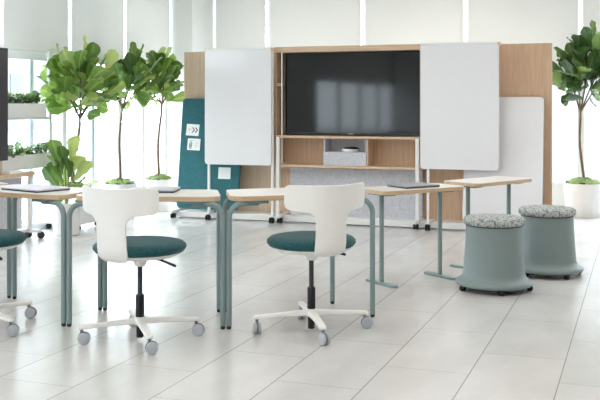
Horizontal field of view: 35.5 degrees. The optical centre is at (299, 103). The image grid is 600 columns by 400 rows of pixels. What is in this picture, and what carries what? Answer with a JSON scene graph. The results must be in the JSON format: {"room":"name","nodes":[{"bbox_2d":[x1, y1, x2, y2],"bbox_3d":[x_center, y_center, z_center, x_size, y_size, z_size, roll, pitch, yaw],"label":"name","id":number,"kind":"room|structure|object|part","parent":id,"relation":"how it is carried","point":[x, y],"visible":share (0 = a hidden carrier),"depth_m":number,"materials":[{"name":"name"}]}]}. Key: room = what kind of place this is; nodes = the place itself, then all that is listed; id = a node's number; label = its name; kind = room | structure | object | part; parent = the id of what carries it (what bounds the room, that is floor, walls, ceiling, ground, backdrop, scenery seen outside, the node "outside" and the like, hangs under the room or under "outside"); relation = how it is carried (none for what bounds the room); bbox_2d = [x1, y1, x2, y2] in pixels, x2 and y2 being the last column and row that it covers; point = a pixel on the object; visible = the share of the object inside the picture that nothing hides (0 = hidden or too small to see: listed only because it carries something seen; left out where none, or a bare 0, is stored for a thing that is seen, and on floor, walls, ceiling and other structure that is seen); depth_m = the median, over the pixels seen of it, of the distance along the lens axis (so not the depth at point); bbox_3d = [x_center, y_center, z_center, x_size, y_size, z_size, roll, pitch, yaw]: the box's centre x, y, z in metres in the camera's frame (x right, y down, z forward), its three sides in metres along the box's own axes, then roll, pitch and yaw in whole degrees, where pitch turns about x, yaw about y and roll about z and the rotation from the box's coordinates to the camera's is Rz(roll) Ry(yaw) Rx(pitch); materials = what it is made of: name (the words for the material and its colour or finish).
{"room":"classroom","nodes":[
{"label":"classroom","id":0,"kind":"room"},
{"bbox_2d":[0,202,599,399],"bbox_3d":[0.653,1.280,3.754,10.350,0.060,15.500,0,0,20],"label":"floor","id":1,"kind":"structure","parent":0,"point":[428,338],"depth_m":5.23,"materials":[{"name":"tile"}]},
{"bbox_2d":[0,182,11,297],"bbox_3d":[-2.256,0.882,6.171,0.450,0.735,0.901,0,0,-39],"label":"table","id":2,"kind":"object","parent":1,"relation":"on","point":[9,200],"visible":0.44,"depth_m":6.02,"materials":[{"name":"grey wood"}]},
{"bbox_3d":[-1.932,0.887,6.088,0.192,0.689,0.031,0,0,44],"label":"leg","id":3,"kind":"part","parent":2,"relation":"part of","materials":[{"name":"teal metal"}]},
{"bbox_2d":[0,229,36,336],"bbox_3d":[-1.800,0.838,5.214,0.553,0.825,0.543,0,0,-3],"label":"swivel chair","id":4,"kind":"object","parent":1,"relation":"on","point":[9,239],"visible":1,"depth_m":5.17,"materials":[{"name":"white plastic"}]},
{"bbox_3d":[-1.785,0.752,5.241,0.492,0.070,0.492,0,0,-45],"label":"seat","id":5,"kind":"part","parent":4,"relation":"part of","materials":[{"name":"teal fabric"}]},
{"bbox_2d":[0,161,44,238],"bbox_3d":[-2.721,0.380,8.060,0.207,1.740,1.473,0,0,20],"label":"cart","id":6,"kind":"object","parent":1,"relation":"on","point":[13,179],"visible":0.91,"depth_m":8.60,"materials":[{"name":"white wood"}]},
{"bbox_2d":[0,48,7,160],"bbox_3d":[-2.832,0.003,7.873,0.072,1.005,1.105,0,0,20],"label":"television","id":7,"kind":"object","parent":6,"relation":"attached to","point":[3,51],"visible":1,"depth_m":8.32,"materials":[{"name":"grey glass"}]},
{"bbox_3d":[-2.808,0.912,8.021,0.020,0.475,1.340,0,0,20],"label":"felt panel","id":8,"kind":"part","parent":6,"relation":"part of","materials":[{"name":"grey fabric"}]},
{"bbox_2d":[1,170,21,173],"bbox_3d":[-2.599,0.614,8.434,0.100,0.022,0.180,0,0,20],"label":"notebook","id":9,"kind":"object","parent":6,"relation":"on","point":[10,171],"visible":1,"depth_m":8.37,"materials":[{"name":"white paper"}]},
{"bbox_2d":[0,171,34,178],"bbox_3d":[-2.760,0.642,8.035,0.140,0.035,1.400,0,0,20],"label":"shelf","id":10,"kind":"object","parent":6,"relation":"attached to","point":[29,174],"depth_m":8.48,"materials":[{"name":"brown wood"}]},
{"bbox_3d":[-2.505,0.917,8.676,0.030,0.515,0.040,0,0,20],"label":"post","id":11,"kind":"part","parent":6,"relation":"part of","materials":[{"name":"white metal"}]},
{"bbox_2d":[0,45,52,228],"bbox_3d":[-2.630,0.350,8.924,0.175,1.800,1.044,0,0,20],"label":"rack","id":12,"kind":"object","parent":1,"relation":"on","point":[49,51],"visible":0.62,"depth_m":9.39,"materials":[{"name":"white metal"}]},
{"bbox_2d":[2,141,51,170],"bbox_3d":[-2.612,0.482,8.885,0.246,0.254,0.920,0,0,20],"label":"trough","id":13,"kind":"object","parent":12,"relation":"attached to","point":[21,158],"visible":0.77,"depth_m":8.84,"materials":[{"name":"white ceramic"}]},
{"bbox_2d":[8,90,45,118],"bbox_3d":[-2.648,0.001,8.784,0.228,0.266,0.729,0,0,20],"label":"trough","id":14,"kind":"object","parent":12,"relation":"attached to","point":[20,105],"visible":0.75,"depth_m":8.82,"materials":[{"name":"white ceramic"}]},
{"bbox_3d":[-2.522,0.350,9.417,0.036,1.800,0.044,0,0,20],"label":"post","id":15,"kind":"part","parent":12,"relation":"part of","materials":[{"name":"white metal"}]},
{"bbox_2d":[22,219,52,232],"bbox_3d":[-4.247,1.212,5.102,0.220,0.075,14.670,0,0,20],"label":"baseboard","id":16,"kind":"structure","parent":1,"relation":"on","point":[40,224],"depth_m":9.30,"materials":[{"name":"white metal"}]},
{"bbox_2d":[22,59,64,222],"bbox_3d":[-2.708,-0.168,9.368,0.072,2.685,1.120,0,0,20],"label":"window","id":17,"kind":"structure","parent":16,"relation":"on","point":[29,64],"depth_m":9.35,"materials":[{"name":"white glass"}]},
{"bbox_2d":[0,43,55,60],"bbox_3d":[-2.657,-0.510,9.350,0.002,0.140,1.060,0,0,20],"label":"blind","id":18,"kind":"object","parent":17,"relation":"attached to","point":[11,54],"visible":0.44,"depth_m":9.25,"materials":[{"name":"fabric"}]},
{"bbox_2d":[3,0,67,53],"bbox_3d":[-2.627,-1.000,9.339,0.095,0.980,1.104,0,0,20],"label":"roller blind","id":19,"kind":"object","parent":17,"relation":"attached to","point":[42,24],"visible":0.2,"depth_m":9.30,"materials":[{"name":"fabric"}]},
{"bbox_2d":[65,101,119,186],"bbox_3d":[-2.324,-0.168,10.420,0.072,2.685,1.120,0,0,20],"label":"window","id":20,"kind":"structure","parent":16,"relation":"on","point":[116,106],"depth_m":10.43,"materials":[{"name":"white glass"}]},
{"bbox_2d":[71,0,123,64],"bbox_3d":[-2.243,-0.965,10.391,0.095,1.050,1.104,0,0,20],"label":"roller blind","id":21,"kind":"object","parent":20,"relation":"attached to","point":[101,22],"visible":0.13,"depth_m":10.40,"materials":[{"name":"fabric"}]},
{"bbox_2d":[120,92,165,185],"bbox_3d":[-1.940,-0.168,11.472,0.072,2.685,1.120,0,0,20],"label":"window","id":22,"kind":"structure","parent":16,"relation":"on","point":[141,110],"depth_m":11.46,"materials":[{"name":"white glass"}]},
{"bbox_2d":[126,0,169,59],"bbox_3d":[-1.859,-0.965,11.443,0.095,1.050,1.104,0,0,20],"label":"roller blind","id":23,"kind":"object","parent":22,"relation":"attached to","point":[147,21],"visible":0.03,"depth_m":11.43,"materials":[{"name":"fabric"}]},
{"bbox_2d":[0,184,101,325],"bbox_3d":[-1.620,0.882,5.658,0.901,0.735,0.450,0,0,27],"label":"table","id":24,"kind":"object","parent":1,"relation":"on","point":[50,198],"visible":0.63,"depth_m":5.39,"materials":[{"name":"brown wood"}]},
{"bbox_3d":[-1.765,0.887,5.959,0.192,0.689,0.031,0,0,34],"label":"leg","id":25,"kind":"part","parent":24,"relation":"part of","materials":[{"name":"teal metal"}]},
{"bbox_2d":[1,184,70,192],"bbox_3d":[-1.587,0.506,5.621,0.360,0.017,0.250,0,0,38],"label":"laptop","id":26,"kind":"object","parent":24,"relation":"on","point":[34,188],"visible":1,"depth_m":5.57,"materials":[{"name":"silver metal"}]},
{"bbox_3d":[-1.397,0.887,5.316,0.192,0.689,0.031,0,0,34],"label":"leg","id":27,"kind":"part","parent":24,"relation":"part of","materials":[{"name":"metal"}]},
{"bbox_3d":[-1.289,0.887,5.712,0.192,0.689,0.031,0,0,21],"label":"leg","id":28,"kind":"part","parent":24,"relation":"part of","materials":[{"name":"teal metal"}]},
{"bbox_2d":[51,201,81,235],"bbox_3d":[-2.234,1.095,8.950,0.290,0.310,0.290,0,0,20],"label":"pot","id":29,"kind":"object","parent":1,"relation":"on","point":[56,215],"depth_m":8.86,"materials":[{"name":"white ceramic"}]},
{"bbox_2d":[42,135,98,235],"bbox_3d":[-2.208,0.771,8.931,0.499,0.957,0.555,0,0,20],"label":"fig","id":30,"kind":"object","parent":1,"relation":"on","point":[53,172],"visible":0.81,"depth_m":8.90,"materials":[{"name":"green plant"}]},
{"bbox_3d":[-2.231,0.731,8.945,0.115,0.502,0.114,0,0,-36],"label":"stem","id":31,"kind":"part","parent":30,"relation":"part of","materials":[{"name":"green plant"}]},
{"bbox_2d":[36,35,125,228],"bbox_3d":[-2.222,0.278,9.459,0.906,1.944,0.833,0,0,-9],"label":"fig tree","id":32,"kind":"object","parent":1,"relation":"on","point":[74,77],"visible":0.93,"depth_m":9.33,"materials":[{"name":"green plant"}]},
{"bbox_3d":[-2.292,1.022,9.461,0.400,0.345,0.400,0,0,20],"label":"pot","id":33,"kind":"part","parent":32,"relation":"part of","materials":[{"name":"white ceramic"}]},
{"bbox_2d":[100,42,162,188],"bbox_3d":[-1.874,0.280,10.348,0.742,1.940,0.786,0,0,20],"label":"fig tree","id":34,"kind":"object","parent":1,"relation":"on","point":[133,69],"visible":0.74,"depth_m":10.25,"materials":[{"name":"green plant"}]},
{"bbox_3d":[-1.986,1.062,10.329,0.370,0.375,0.370,0,0,20],"label":"pot","id":35,"kind":"part","parent":34,"relation":"part of","materials":[{"name":"white ceramic"}]},
{"bbox_2d":[77,186,204,354],"bbox_3d":[-0.848,0.838,4.947,0.522,0.825,0.551,0,0,25],"label":"swivel chair","id":36,"kind":"object","parent":1,"relation":"on","point":[111,209],"visible":1,"depth_m":4.75,"materials":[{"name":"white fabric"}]},
{"bbox_3d":[-0.943,0.617,4.760,0.479,0.384,0.116,0,0,25],"label":"backrest","id":37,"kind":"part","parent":36,"relation":"part of","materials":[{"name":"white plastic"}]},
{"bbox_3d":[-0.849,0.752,4.963,0.492,0.070,0.492,0,0,25],"label":"seat","id":38,"kind":"part","parent":36,"relation":"part of","materials":[{"name":"teal fabric"}]},
{"bbox_3d":[-0.729,0.832,4.926,0.187,0.040,0.018,0,0,29],"label":"lever","id":39,"kind":"part","parent":36,"relation":"part of","materials":[{"name":"black plastic"}]},
{"bbox_2d":[66,189,225,328],"bbox_3d":[-0.848,0.882,5.439,0.901,0.735,0.450,0,0,4],"label":"table","id":40,"kind":"object","parent":1,"relation":"on","point":[194,197],"visible":0.66,"depth_m":5.25,"materials":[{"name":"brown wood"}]},
{"bbox_3d":[-1.216,0.887,5.263,0.192,0.689,0.031,0,0,-3],"label":"leg","id":41,"kind":"part","parent":40,"relation":"part of","materials":[{"name":"teal metal"}]},
{"bbox_3d":[-1.102,0.887,5.657,0.192,0.689,0.031,0,0,11],"label":"leg","id":42,"kind":"part","parent":40,"relation":"part of","materials":[{"name":"metal"}]},
{"bbox_2d":[129,186,180,192],"bbox_3d":[-0.860,0.505,5.515,0.280,0.020,0.200,0,0,4],"label":"laptop","id":43,"kind":"object","parent":40,"relation":"on","point":[160,189],"visible":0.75,"depth_m":5.48,"materials":[{"name":"silver metal"}]},
{"bbox_3d":[-0.507,0.887,5.215,0.192,0.689,0.031,0,0,11],"label":"leg","id":44,"kind":"part","parent":40,"relation":"part of","materials":[{"name":"teal metal"}]},
{"bbox_3d":[-0.567,0.887,5.620,0.192,0.689,0.031,0,0,-3],"label":"leg","id":45,"kind":"part","parent":40,"relation":"part of","materials":[{"name":"teal metal"}]},
{"bbox_2d":[131,47,183,211],"bbox_3d":[-1.643,0.287,10.923,0.711,1.925,0.712,0,0,20],"label":"fig tree","id":46,"kind":"object","parent":1,"relation":"on","point":[168,68],"visible":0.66,"depth_m":10.83,"materials":[{"name":"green plant"}]},
{"bbox_3d":[-1.649,1.062,10.930,0.330,0.375,0.330,0,0,20],"label":"pot","id":47,"kind":"part","parent":46,"relation":"part of","materials":[{"name":"white ceramic"}]},
{"bbox_2d":[177,98,240,210],"bbox_3d":[-0.982,0.543,10.237,0.735,1.207,0.183,0,0,20],"label":"pinboard","id":48,"kind":"object","parent":1,"relation":"on","point":[193,169],"visible":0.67,"depth_m":10.27,"materials":[{"name":"teal fabric"}]},
{"bbox_2d":[186,124,199,135],"bbox_3d":[-1.184,0.286,10.329,0.161,0.135,0.018,0,0,20],"label":"paper note","id":49,"kind":"object","parent":48,"relation":"attached to","point":[192,129],"visible":1,"depth_m":10.33,"materials":[{"name":"white paper"}]},
{"bbox_2d":[187,138,200,150],"bbox_3d":[-1.169,0.445,10.301,0.159,0.132,0.018,0,0,20],"label":"paper note","id":50,"kind":"object","parent":48,"relation":"attached to","point":[193,144],"visible":1,"depth_m":10.30,"materials":[{"name":"white paper"}]},
{"bbox_2d":[218,167,230,178],"bbox_3d":[-0.818,0.749,10.131,0.145,0.124,0.018,0,0,20],"label":"paper note","id":51,"kind":"object","parent":48,"relation":"attached to","point":[223,172],"visible":1,"depth_m":10.13,"materials":[{"name":"grey paper"}]},
{"bbox_2d":[205,47,280,222],"bbox_3d":[-0.609,0.325,10.028,0.791,1.850,0.283,0,0,20],"label":"whiteboard","id":52,"kind":"object","parent":1,"relation":"on","point":[239,81],"visible":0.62,"depth_m":9.91,"materials":[{"name":"ceramic"}]},
{"bbox_3d":[-0.979,0.312,10.073,0.026,1.732,0.025,0,0,20],"label":"post","id":53,"kind":"part","parent":52,"relation":"part of","materials":[{"name":"white metal"}]},
{"bbox_3d":[-0.658,-0.588,9.932,0.766,0.024,0.038,0,0,20],"label":"rail","id":54,"kind":"part","parent":52,"relation":"part of","materials":[{"name":"white metal"}]},
{"bbox_3d":[-0.288,0.312,9.821,0.026,1.732,0.025,0,0,20],"label":"post","id":55,"kind":"part","parent":52,"relation":"part of","materials":[{"name":"white metal"}]},
{"bbox_2d":[222,188,374,328],"bbox_3d":[-0.055,0.882,5.544,0.901,0.735,0.450,0,0,-20],"label":"table","id":56,"kind":"object","parent":1,"relation":"on","point":[245,197],"visible":0.64,"depth_m":5.33,"materials":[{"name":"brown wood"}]},
{"bbox_3d":[-0.375,0.887,5.643,0.192,0.689,0.031,0,0,-13],"label":"leg","id":57,"kind":"part","parent":56,"relation":"part of","materials":[{"name":"metal"}]},
{"bbox_3d":[-0.322,0.887,5.236,0.192,0.689,0.031,0,0,-26],"label":"leg","id":58,"kind":"part","parent":56,"relation":"part of","materials":[{"name":"metal"}]},
{"bbox_3d":[0.130,0.887,5.823,0.192,0.689,0.031,0,0,-26],"label":"leg","id":59,"kind":"part","parent":56,"relation":"part of","materials":[{"name":"metal"}]},
{"bbox_3d":[0.347,0.887,5.475,0.192,0.689,0.031,0,0,-13],"label":"leg","id":60,"kind":"part","parent":56,"relation":"part of","materials":[{"name":"metal"}]},
{"bbox_2d":[252,182,372,345],"bbox_3d":[0.068,0.838,5.131,0.532,0.825,0.554,0,0,33],"label":"swivel chair","id":61,"kind":"object","parent":1,"relation":"on","point":[330,206],"visible":1,"depth_m":4.94,"materials":[{"name":"white plastic"}]},
{"bbox_2d":[255,319,258,333],"bbox_3d":[-0.233,1.209,5.091,0.016,0.082,0.067,0,0,-12],"label":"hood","id":62,"kind":"object","parent":61,"relation":"attached to","point":[256,320],"depth_m":5.07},
{"bbox_3d":[0.062,0.752,5.160,0.492,0.070,0.492,0,0,-24],"label":"seat","id":63,"kind":"part","parent":61,"relation":"part of","materials":[{"name":"teal fabric"}]},
{"bbox_3d":[0.153,0.617,4.955,0.479,0.384,0.116,0,0,-24],"label":"backrest","id":64,"kind":"part","parent":61,"relation":"part of","materials":[{"name":"white plastic"}]},
{"bbox_2d":[322,330,327,344],"bbox_3d":[0.126,1.209,4.852,0.016,0.082,0.067,0,0,-32],"label":"caster","id":65,"kind":"object","parent":61,"relation":"attached to","point":[324,334],"depth_m":4.83,"materials":[{"name":"grey plastic"}]},
{"bbox_2d":[169,43,551,229],"bbox_3d":[0.509,0.325,9.673,4.037,1.850,0.400,0,0,20],"label":"media wall unit","id":66,"kind":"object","parent":1,"relation":"on","point":[525,69],"depth_m":9.63,"materials":[{"name":"brown wood"}]},
{"bbox_3d":[-0.741,0.306,10.300,1.172,1.777,0.040,0,0,20],"label":"panel","id":67,"kind":"part","parent":66,"relation":"part of","materials":[{"name":"brown wood"}]},
{"bbox_3d":[-0.230,0.772,9.823,0.036,0.855,0.035,0,0,20],"label":"post","id":68,"kind":"part","parent":66,"relation":"part of","materials":[{"name":"white metal"}]},
{"bbox_3d":[-0.189,0.045,9.853,0.012,1.170,0.020,0,0,20],"label":"post","id":69,"kind":"part","parent":66,"relation":"part of","materials":[{"name":"white metal"}]},
{"bbox_3d":[0.526,1.205,9.730,4.030,0.060,0.240,0,0,20],"label":"rail","id":70,"kind":"part","parent":66,"relation":"part of","materials":[{"name":"white metal"}]},
{"bbox_2d":[323,139,366,165],"bbox_3d":[0.493,0.497,9.692,0.458,0.272,0.215,0,0,20],"label":"storage box","id":71,"kind":"object","parent":66,"relation":"on","point":[333,154],"visible":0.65,"depth_m":9.65,"materials":[{"name":"grey fabric"}]},
{"bbox_3d":[0.459,0.565,9.598,0.458,0.137,0.015,0,0,20],"label":"panel","id":72,"kind":"part","parent":71,"relation":"part of","materials":[{"name":"grey fabric"}]},
{"bbox_2d":[328,151,364,152],"bbox_3d":[0.493,0.557,9.685,0.400,0.128,0.168,0,0,20],"label":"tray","id":73,"kind":"object","parent":71,"relation":"on","point":[328,151],"depth_m":9.62,"materials":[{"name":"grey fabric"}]},
{"bbox_2d":[342,146,358,151],"bbox_3d":[0.522,0.465,9.657,0.188,0.055,0.140,0,0,20],"label":"gadget","id":74,"kind":"object","parent":71,"relation":"on","point":[350,148],"visible":1,"depth_m":9.60,"materials":[{"name":"white plastic"}]},
{"bbox_3d":[0.527,0.450,9.655,0.177,0.025,0.136,0,0,20],"label":"lid","id":75,"kind":"part","parent":74,"relation":"part of","materials":[{"name":"black plastic"}]},
{"bbox_2d":[277,135,419,139],"bbox_3d":[0.526,0.344,9.685,1.540,0.027,0.245,0,0,20],"label":"shelf","id":76,"kind":"object","parent":66,"relation":"attached to","point":[279,137],"depth_m":9.65,"materials":[{"name":"brown wood"}]},
{"bbox_2d":[280,163,423,169],"bbox_3d":[0.526,0.646,9.685,1.540,0.027,0.245,0,0,20],"label":"shelf","id":77,"kind":"object","parent":66,"relation":"attached to","point":[292,166],"depth_m":9.65,"materials":[{"name":"brown wood"}]},
{"bbox_2d":[285,51,419,135],"bbox_3d":[0.533,-0.108,9.692,1.448,0.852,0.066,0,0,20],"label":"television","id":78,"kind":"object","parent":66,"relation":"on","point":[343,93],"visible":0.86,"depth_m":9.65,"materials":[{"name":"black glass"}]},
{"bbox_3d":[0.549,0.298,9.829,1.575,1.793,0.040,0,0,20],"label":"panel","id":79,"kind":"part","parent":66,"relation":"part of","materials":[{"name":"brown wood"}]},
{"bbox_3d":[0.572,0.932,9.740,1.430,0.515,0.030,0,0,20],"label":"felt panel","id":80,"kind":"part","parent":66,"relation":"part of","materials":[{"name":"grey fabric"}]},
{"bbox_3d":[1.169,0.772,9.312,0.036,0.855,0.035,0,0,20],"label":"post","id":81,"kind":"part","parent":66,"relation":"part of","materials":[{"name":"white metal"}]},
{"bbox_3d":[1.874,0.299,9.344,1.247,1.791,0.040,0,0,20],"label":"panel","id":82,"kind":"part","parent":66,"relation":"part of","materials":[{"name":"brown wood"}]},
{"bbox_2d":[462,97,543,218],"bbox_3d":[1.982,0.543,9.141,0.766,1.225,0.210,0,0,20],"label":"whiteboard","id":83,"kind":"object","parent":66,"relation":"on","point":[521,119],"visible":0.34,"depth_m":9.10,"materials":[{"name":"ceramic"}]},
{"bbox_2d":[365,183,463,287],"bbox_3d":[0.789,0.919,6.632,0.740,0.662,0.340,0,0,-33],"label":"table","id":84,"kind":"object","parent":1,"relation":"on","point":[382,191],"visible":0.79,"depth_m":6.48,"materials":[{"name":"brown wood"}]},
{"bbox_3d":[0.565,0.932,6.487,0.033,0.608,0.032,0,0,-33],"label":"leg","id":85,"kind":"part","parent":84,"relation":"part of","materials":[{"name":"teal metal"}]},
{"bbox_2d":[387,182,439,188],"bbox_3d":[0.807,0.580,6.652,0.310,0.017,0.230,0,0,-32],"label":"laptop","id":86,"kind":"object","parent":84,"relation":"on","point":[417,184],"visible":1,"depth_m":6.59,"materials":[{"name":"grey metal"}]},
{"bbox_3d":[1.013,0.932,6.777,0.033,0.608,0.032,0,0,-33],"label":"leg","id":87,"kind":"part","parent":84,"relation":"part of","materials":[{"name":"metal"}]},
{"bbox_2d":[420,41,500,230],"bbox_3d":[1.595,0.322,9.223,0.778,1.856,0.283,0,0,20],"label":"whiteboard","id":88,"kind":"object","parent":1,"relation":"on","point":[459,81],"visible":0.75,"depth_m":9.11,"materials":[{"name":"ceramic"}]},
{"bbox_3d":[1.267,0.309,9.252,0.026,1.738,0.025,0,0,20],"label":"post","id":89,"kind":"part","parent":88,"relation":"part of","materials":[{"name":"white metal"}]},
{"bbox_3d":[1.552,-0.594,9.124,0.766,0.024,0.038,0,0,20],"label":"rail","id":90,"kind":"part","parent":88,"relation":"part of","materials":[{"name":"white metal"}]},
{"bbox_2d":[444,176,531,267],"bbox_3d":[1.470,0.919,7.288,0.740,0.662,0.340,0,0,-43],"label":"table","id":91,"kind":"object","parent":1,"relation":"on","point":[480,182],"visible":0.61,"depth_m":7.18,"materials":[{"name":"brown wood"}]},
{"bbox_3d":[1.275,0.932,7.106,0.033,0.608,0.032,0,0,-43],"label":"leg","id":92,"kind":"part","parent":91,"relation":"part of","materials":[{"name":"teal metal"}]},
{"bbox_3d":[1.666,0.932,7.470,0.033,0.608,0.032,0,0,-43],"label":"leg","id":93,"kind":"part","parent":91,"relation":"part of","materials":[{"name":"teal metal"}]},
{"bbox_2d":[455,213,532,295],"bbox_3d":[1.311,1.001,6.324,0.518,0.498,0.518,0,0,10],"label":"stool","id":94,"kind":"object","parent":1,"relation":"on","point":[494,249],"visible":1,"depth_m":6.15,"materials":[{"name":"green plastic"}]},
{"bbox_2d":[463,213,524,227],"bbox_3d":[1.311,0.782,6.324,0.414,0.061,0.414,0,0,10],"label":"seat cushion","id":95,"kind":"object","parent":94,"relation":"on","point":[490,220],"depth_m":6.19,"materials":[{"name":"fabric"}]},
{"bbox_3d":[1.311,1.219,6.324,0.450,0.010,0.450,0,0,10],"label":"under plate","id":96,"kind":"part","parent":94,"relation":"part of","materials":[{"name":"black plastic"}]},
{"bbox_2d":[518,205,583,279],"bbox_3d":[1.816,1.001,6.880,0.518,0.498,0.518,0,0,-10],"label":"stool","id":97,"kind":"object","parent":1,"relation":"on","point":[548,230],"visible":0.84,"depth_m":6.71,"materials":[{"name":"green plastic"}]},
{"bbox_2d":[518,205,575,217],"bbox_3d":[1.816,0.782,6.880,0.414,0.061,0.414,0,0,-10],"label":"seat cushion","id":98,"kind":"object","parent":97,"relation":"on","point":[528,211],"depth_m":6.74,"materials":[{"name":"fabric"}]},
{"bbox_3d":[1.816,1.219,6.880,0.450,0.010,0.450,0,0,-10],"label":"under plate","id":99,"kind":"part","parent":97,"relation":"part of","materials":[{"name":"black plastic"}]},
{"bbox_2d":[552,20,599,217],"bbox_3d":[3.194,0.162,10.332,0.818,2.177,0.833,0,0,-13],"label":"fig tree","id":100,"kind":"object","parent":1,"relation":"on","point":[580,65],"visible":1,"depth_m":10.24,"materials":[{"name":"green plant"}]},
{"bbox_3d":[3.155,1.064,10.399,0.444,0.372,0.444,0,0,20],"label":"pot","id":101,"kind":"part","parent":100,"relation":"part of","materials":[{"name":"white ceramic"}]},
{"bbox_2d":[552,185,564,205],"bbox_3d":[3.530,1.100,10.900,9.850,0.300,0.100,0,0,20],"label":"wall","id":102,"kind":"structure","parent":0,"point":[558,198],"depth_m":11.02,"materials":[{"name":"white paint"}]},
{"bbox_2d":[166,0,215,186],"bbox_3d":[-1.426,-0.130,12.270,0.400,2.760,0.730,0,0,20],"label":"column","id":103,"kind":"structure","parent":102,"relation":"attached to","point":[192,22],"depth_m":11.95,"materials":[{"name":"paint"}]},
{"bbox_2d":[216,0,264,47],"bbox_3d":[-0.780,-0.955,12.339,0.750,1.070,0.095,0,0,20],"label":"roller blind","id":104,"kind":"object","parent":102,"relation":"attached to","point":[239,23],"visible":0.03,"depth_m":12.33,"materials":[{"name":"fabric"}]},
{"bbox_2d":[267,0,268,46],"bbox_3d":[-0.750,-0.280,12.421,0.766,2.460,0.072,0,0,20],"label":"window","id":105,"kind":"structure","parent":102,"relation":"in","point":[267,0],"depth_m":12.26,"materials":[{"name":"white metal"}]},
{"bbox_2d":[269,0,360,47],"bbox_3d":[0.188,-0.955,11.986,1.278,1.070,0.095,0,0,20],"label":"roller blind","id":106,"kind":"object","parent":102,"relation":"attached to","point":[292,23],"visible":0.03,"depth_m":11.98,"materials":[{"name":"fabric"}]},
{"bbox_2d":[362,0,363,44],"bbox_3d":[0.217,-0.280,12.067,1.294,2.460,0.072,0,0,20],"label":"window","id":107,"kind":"structure","parent":102,"relation":"in","point":[362,0],"depth_m":11.82,"materials":[{"name":"white metal"}]},
{"bbox_2d":[364,0,466,44],"bbox_3d":[1.431,-0.280,11.624,1.290,2.460,0.072,0,0,20],"label":"window","id":108,"kind":"structure","parent":102,"relation":"in","point":[465,1],"depth_m":11.38,"materials":[{"name":"white metal"}]},
{"bbox_2d":[365,0,462,44],"bbox_3d":[1.401,-0.955,11.543,1.274,1.070,0.095,0,0,20],"label":"roller blind","id":109,"kind":"object","parent":108,"relation":"attached to","point":[387,22],"visible":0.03,"depth_m":11.54,"materials":[{"name":"fabric"}]},
{"bbox_2d":[467,0,580,184],"bbox_3d":[2.662,-0.280,11.174,1.331,2.460,0.072,0,0,20],"label":"window","id":110,"kind":"structure","parent":102,"relation":"in","point":[579,1],"depth_m":10.92,"materials":[{"name":"white metal"}]},
{"bbox_2d":[468,0,577,67],"bbox_3d":[2.632,-0.955,11.093,1.315,1.070,0.095,0,0,20],"label":"roller blind","id":111,"kind":"object","parent":110,"relation":"attached to","point":[503,21],"visible":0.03,"depth_m":11.07,"materials":[{"name":"fabric"}]},
{"bbox_2d":[581,0,583,176],"bbox_3d":[3.892,-0.280,10.725,1.289,2.460,0.072,0,0,20],"label":"window","id":112,"kind":"structure","parent":102,"relation":"in","point":[582,112],"depth_m":10.91,"materials":[{"name":"white metal"}]},
{"bbox_2d":[583,0,599,51],"bbox_3d":[3.862,-0.955,10.643,1.273,1.070,0.095,0,0,20],"label":"roller blind","id":113,"kind":"object","parent":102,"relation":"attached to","point":[591,8],"visible":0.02,"depth_m":10.81,"materials":[{"name":"fabric"}]},
{"label":"outside","id":114,"kind":"structure","parent":0,"visible":0},
{"bbox_2d":[7,122,159,217],"bbox_3d":[0.451,1.460,15.805,70.000,0.180,90.000,0,0,20],"label":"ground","id":115,"kind":"structure","parent":114,"point":[103,131],"depth_m":28.82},
{"bbox_2d":[0,0,46,130],"bbox_3d":[-18.370,-3.130,42.910,4.040,9.000,18.000,0,0,20],"label":"office building","id":116,"kind":"structure","parent":115,"relation":"on","point":[16,67],"depth_m":48.03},
{"bbox_2d":[463,13,599,181],"bbox_3d":[9.660,-0.140,14.783,16.000,3.020,0.400,0,0,20],"label":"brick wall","id":117,"kind":"structure","parent":115,"relation":"on","point":[564,119],"depth_m":16.36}
]}

